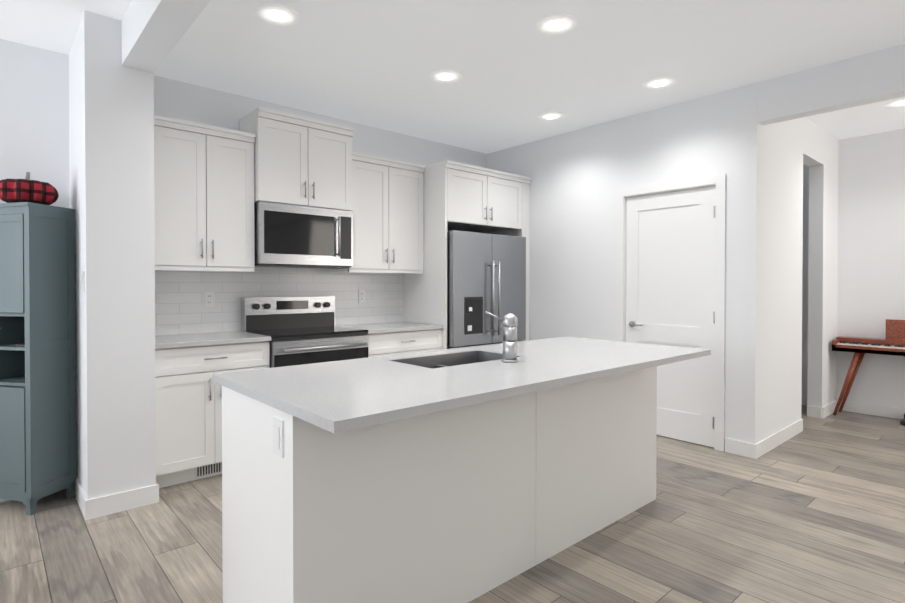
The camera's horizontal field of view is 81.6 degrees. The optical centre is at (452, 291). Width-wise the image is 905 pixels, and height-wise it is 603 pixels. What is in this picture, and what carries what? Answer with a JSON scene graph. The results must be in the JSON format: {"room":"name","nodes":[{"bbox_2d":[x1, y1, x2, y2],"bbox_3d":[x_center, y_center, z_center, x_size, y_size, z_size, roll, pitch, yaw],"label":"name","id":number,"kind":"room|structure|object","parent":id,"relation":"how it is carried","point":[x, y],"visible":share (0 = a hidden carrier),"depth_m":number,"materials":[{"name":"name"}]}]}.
{"room":"kitchen","nodes":[
{"label":"kitchen","id":0,"kind":"room"},
{"bbox_2d":[69,10,155,498],"bbox_3d":[-2.101,-0.141,3.219,0.330,2.750,0.730,-1,1,-42],"label":"wall","id":1,"kind":"structure","parent":0,"point":[111,135],"depth_m":2.94,"materials":[{"name":"paint"}]},
{"bbox_2d":[75,478,90,519],"bbox_3d":[-2.218,1.183,3.106,0.013,0.105,0.723,-1,1,-42],"label":"baseboard","id":2,"kind":"structure","parent":1,"relation":"attached to","point":[84,503],"depth_m":2.92,"materials":[{"name":"paint"}]},
{"bbox_2d":[82,271,84,291],"bbox_3d":[-2.039,-0.053,2.894,0.010,0.115,0.072,-1,1,-42],"label":"light switch","id":3,"kind":"object","parent":1,"relation":"attached to","point":[83,281],"visible":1,"depth_m":2.87,"materials":[{"name":"paint"}]},
{"bbox_2d":[91,484,158,518],"bbox_3d":[-1.843,1.184,2.966,0.323,0.105,0.013,-1,1,-42],"label":"baseboard","id":4,"kind":"structure","parent":1,"relation":"attached to","point":[116,503],"depth_m":2.95,"materials":[{"name":"paint"}]},
{"bbox_2d":[0,39,486,335],"bbox_3d":[-2.496,-0.143,3.431,7.840,2.750,0.128,-1,1,-42],"label":"wall","id":5,"kind":"structure","parent":0,"point":[34,111],"depth_m":3.89,"materials":[{"name":"paint"}]},
{"bbox_2d":[154,115,255,271],"bbox_3d":[-1.793,-0.641,3.724,0.668,1.000,0.351,-1,1,-42],"label":"upper cabinet","id":6,"kind":"object","parent":5,"relation":"attached to","point":[203,197],"visible":0.92,"depth_m":3.60,"materials":[{"name":"white wood"}]},
{"bbox_2d":[204,292,214,306],"bbox_3d":[-1.825,0.061,3.937,0.072,0.115,0.008,-1,1,-42],"label":"outlet","id":7,"kind":"object","parent":5,"relation":"attached to","point":[209,299],"visible":1,"depth_m":3.94,"materials":[{"name":"white plastic"}]},
{"bbox_2d":[239,106,353,210],"bbox_3d":[-1.230,-0.999,4.186,0.783,0.675,0.401,-1,1,-42],"label":"upper cabinet","id":8,"kind":"object","parent":5,"relation":"attached to","point":[302,161],"visible":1,"depth_m":4.02,"materials":[{"name":"white wood"}]},
{"bbox_2d":[254,201,352,267],"bbox_3d":[-1.220,-0.424,4.182,0.778,0.460,0.429,-1,1,-42],"label":"over-the-range microwave","id":9,"kind":"object","parent":8,"relation":"attached to","point":[287,235],"visible":0.96,"depth_m":4.02,"materials":[{"name":"silver metal"}]},
{"bbox_2d":[358,290,364,302],"bbox_3d":[-0.832,0.047,4.818,0.072,0.115,0.008,-1,1,-42],"label":"outlet","id":10,"kind":"object","parent":5,"relation":"attached to","point":[361,296],"visible":1,"depth_m":4.81,"materials":[{"name":"white plastic"}]},
{"bbox_2d":[331,151,425,273],"bbox_3d":[-0.656,-0.662,4.731,0.784,1.000,0.351,-1,1,-42],"label":"upper cabinet","id":11,"kind":"object","parent":5,"relation":"attached to","point":[387,201],"visible":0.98,"depth_m":4.61,"materials":[{"name":"white wood"}]},
{"bbox_2d":[0,404,904,602],"bbox_3d":[0.581,1.303,2.357,11.000,0.120,10.100,-1,1,-42],"label":"floor","id":12,"kind":"structure","parent":0,"point":[813,511],"depth_m":2.61,"materials":[{"name":"brown wood"}]},
{"bbox_2d":[0,202,76,514],"bbox_3d":[-2.475,0.373,3.045,0.376,1.725,0.300,0,1,13],"label":"tall cabinet","id":13,"kind":"object","parent":12,"relation":"on","point":[37,369],"visible":1,"depth_m":2.95,"materials":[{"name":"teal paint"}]},
{"bbox_2d":[0,172,58,204],"bbox_3d":[-2.466,-0.591,3.038,0.295,0.201,0.276,-1,1,-42],"label":"pumpkin","id":14,"kind":"object","parent":13,"relation":"on","point":[26,189],"visible":0.83,"depth_m":2.96,"materials":[{"name":"red fabric"}]},
{"bbox_2d":[155,331,270,487],"bbox_3d":[-1.729,0.772,3.621,0.735,0.915,0.611,-1,1,-42],"label":"base cabinet","id":15,"kind":"object","parent":12,"relation":"on","point":[188,392],"visible":0.69,"depth_m":3.35,"materials":[{"name":"white wood"}]},
{"bbox_2d":[241,296,367,367],"bbox_3d":[-1.137,0.637,4.098,0.779,1.175,0.681,-1,1,-42],"label":"range","id":16,"kind":"object","parent":12,"relation":"on","point":[301,330],"visible":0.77,"depth_m":4.07,"materials":[{"name":"silver metal"}]},
{"bbox_2d":[337,322,443,356],"bbox_3d":[-0.571,0.761,4.648,0.788,0.915,0.611,-1,1,-42],"label":"base cabinet","id":17,"kind":"object","parent":12,"relation":"on","point":[390,338],"visible":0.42,"depth_m":4.46,"materials":[{"name":"white wood"}]},
{"bbox_2d":[222,349,659,602],"bbox_3d":[0.132,0.798,2.611,2.279,0.886,0.684,-1,1,-42],"label":"kitchen island","id":18,"kind":"object","parent":12,"relation":"on","point":[462,475],"depth_m":2.00,"materials":[{"name":"white wood"}]},
{"bbox_2d":[213,337,710,432],"bbox_3d":[0.236,0.341,2.495,2.320,0.030,0.980,-1,1,-42],"label":"island countertop","id":19,"kind":"structure","parent":18,"relation":"on","point":[345,396],"depth_m":1.99,"materials":[{"name":"white stone"}]},
{"bbox_2d":[485,311,517,362],"bbox_3d":[0.252,0.208,2.471,0.246,0.236,0.156,-1,1,-42],"label":"faucet","id":20,"kind":"object","parent":19,"relation":"on","point":[510,322],"visible":1,"depth_m":2.40,"materials":[{"name":"silver metal"}]},
{"bbox_2d":[404,160,531,349],"bbox_3d":[0.170,0.022,5.276,1.156,2.380,0.659,-1,1,-42],"label":"tall cabinet","id":21,"kind":"object","parent":12,"relation":"on","point":[457,196],"visible":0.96,"depth_m":4.89,"materials":[{"name":"white wood"}]},
{"bbox_2d":[447,230,525,348],"bbox_3d":[0.179,0.333,5.201,0.985,1.760,0.728,-1,1,-42],"label":"fridge","id":22,"kind":"object","parent":12,"relation":"on","point":[486,272],"visible":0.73,"depth_m":4.89,"materials":[{"name":"silver metal"}]},
{"bbox_2d":[832,319,904,425],"bbox_3d":[4.255,0.745,4.720,0.300,0.954,1.330,-1,1,-42],"label":"digital piano","id":23,"kind":"object","parent":12,"relation":"on","point":[892,342],"visible":1,"depth_m":4.98,"materials":[{"name":"brown wood"}]},
{"bbox_2d":[0,0,904,153],"bbox_3d":[0.581,-1.567,2.327,11.000,0.120,10.100,-1,1,-42],"label":"ceiling","id":24,"kind":"structure","parent":0,"point":[374,63],"depth_m":3.35,"materials":[{"name":"paint"}]},
{"bbox_2d":[121,0,210,72],"bbox_3d":[0.567,-1.361,0.325,0.160,0.250,7.120,-1,1,-42],"label":"beam","id":25,"kind":"structure","parent":24,"relation":"attached to","point":[153,32],"depth_m":2.60,"materials":[{"name":"paint"}]},
{"bbox_2d":[255,4,299,26],"bbox_3d":[-0.959,-1.510,2.874,0.236,0.003,0.236,-1,1,-42],"label":"recessed light","id":26,"kind":"object","parent":24,"relation":"in","point":[277,15],"visible":1,"depth_m":2.87,"materials":[{"name":"white plastic"}]},
{"bbox_2d":[430,70,462,82],"bbox_3d":[-0.044,-1.519,3.711,0.236,0.003,0.236,-1,1,-42],"label":"recessed light","id":27,"kind":"object","parent":24,"relation":"in","point":[446,76],"visible":1,"depth_m":3.71,"materials":[{"name":"white plastic"}]},
{"bbox_2d":[538,112,564,120],"bbox_3d":[0.865,-1.528,4.585,0.236,0.003,0.236,-1,1,-42],"label":"recessed light","id":28,"kind":"object","parent":24,"relation":"in","point":[549,116],"visible":1,"depth_m":4.58,"materials":[{"name":"white plastic"}]},
{"bbox_2d":[536,14,577,34],"bbox_3d":[0.592,-1.512,2.979,0.236,0.003,0.236,-1,1,-42],"label":"recessed light","id":29,"kind":"object","parent":24,"relation":"in","point":[557,24],"visible":1,"depth_m":2.97,"materials":[{"name":"white plastic"}]},
{"bbox_2d":[642,77,676,89],"bbox_3d":[1.514,-1.521,3.837,0.236,0.003,0.236,-1,1,-42],"label":"recessed light","id":30,"kind":"object","parent":24,"relation":"in","point":[658,83],"visible":1,"depth_m":3.83,"materials":[{"name":"white plastic"}]},
{"bbox_2d":[757,43,904,124],"bbox_3d":[3.952,-1.358,1.964,0.120,0.290,5.080,-1,1,-42],"label":"header beam","id":31,"kind":"structure","parent":24,"relation":"attached to","point":[872,77],"depth_m":3.48,"materials":[{"name":"paint"}]},
{"bbox_2d":[884,98,904,107],"bbox_3d":[3.643,-1.525,4.240,0.236,0.003,0.236,-1,1,-42],"label":"recessed light","id":32,"kind":"object","parent":24,"relation":"in","point":[897,103],"visible":1,"depth_m":4.26,"materials":[{"name":"white plastic"}]},
{"bbox_2d":[487,87,739,439],"bbox_3d":[1.308,-0.159,4.958,0.120,2.750,2.650,-1,1,-42],"label":"wall","id":33,"kind":"structure","parent":0,"point":[579,177],"depth_m":4.79,"materials":[{"name":"paint"}]},
{"bbox_2d":[616,173,725,451],"bbox_3d":[1.805,0.162,4.369,0.164,2.120,0.920,-1,1,-42],"label":"door","id":34,"kind":"structure","parent":33,"relation":"attached to","point":[670,262],"depth_m":4.28,"materials":[{"name":"paint"}]},
{"bbox_2d":[738,83,837,443],"bbox_3d":[3.035,-0.156,4.638,2.280,2.750,0.120,-1,1,-42],"label":"wall","id":35,"kind":"structure","parent":0,"point":[774,158],"depth_m":4.22,"materials":[{"name":"paint"}]},
{"bbox_2d":[752,418,802,458],"bbox_3d":[2.642,1.171,4.214,1.136,0.105,0.013,-1,1,-42],"label":"baseboard","id":36,"kind":"structure","parent":35,"relation":"attached to","point":[769,443],"depth_m":4.12,"materials":[{"name":"paint"}]},
{"bbox_2d":[820,400,837,418],"bbox_3d":[3.714,1.161,5.165,0.503,0.105,0.013,-1,1,-42],"label":"baseboard","id":37,"kind":"structure","parent":35,"relation":"attached to","point":[828,409],"depth_m":5.10,"materials":[{"name":"paint"}]},
{"bbox_2d":[801,129,904,407],"bbox_3d":[4.699,-0.155,4.570,0.120,2.750,7.970,-1,1,-42],"label":"wall","id":38,"kind":"structure","parent":0,"point":[871,244],"depth_m":5.16,"materials":[{"name":"paint"}]},
{"bbox_2d":[838,401,904,418],"bbox_3d":[5.609,1.179,3.459,0.013,0.105,5.080,-1,1,-42],"label":"baseboard","id":39,"kind":"structure","parent":38,"relation":"attached to","point":[850,406],"depth_m":5.12,"materials":[{"name":"paint"}]}
]}

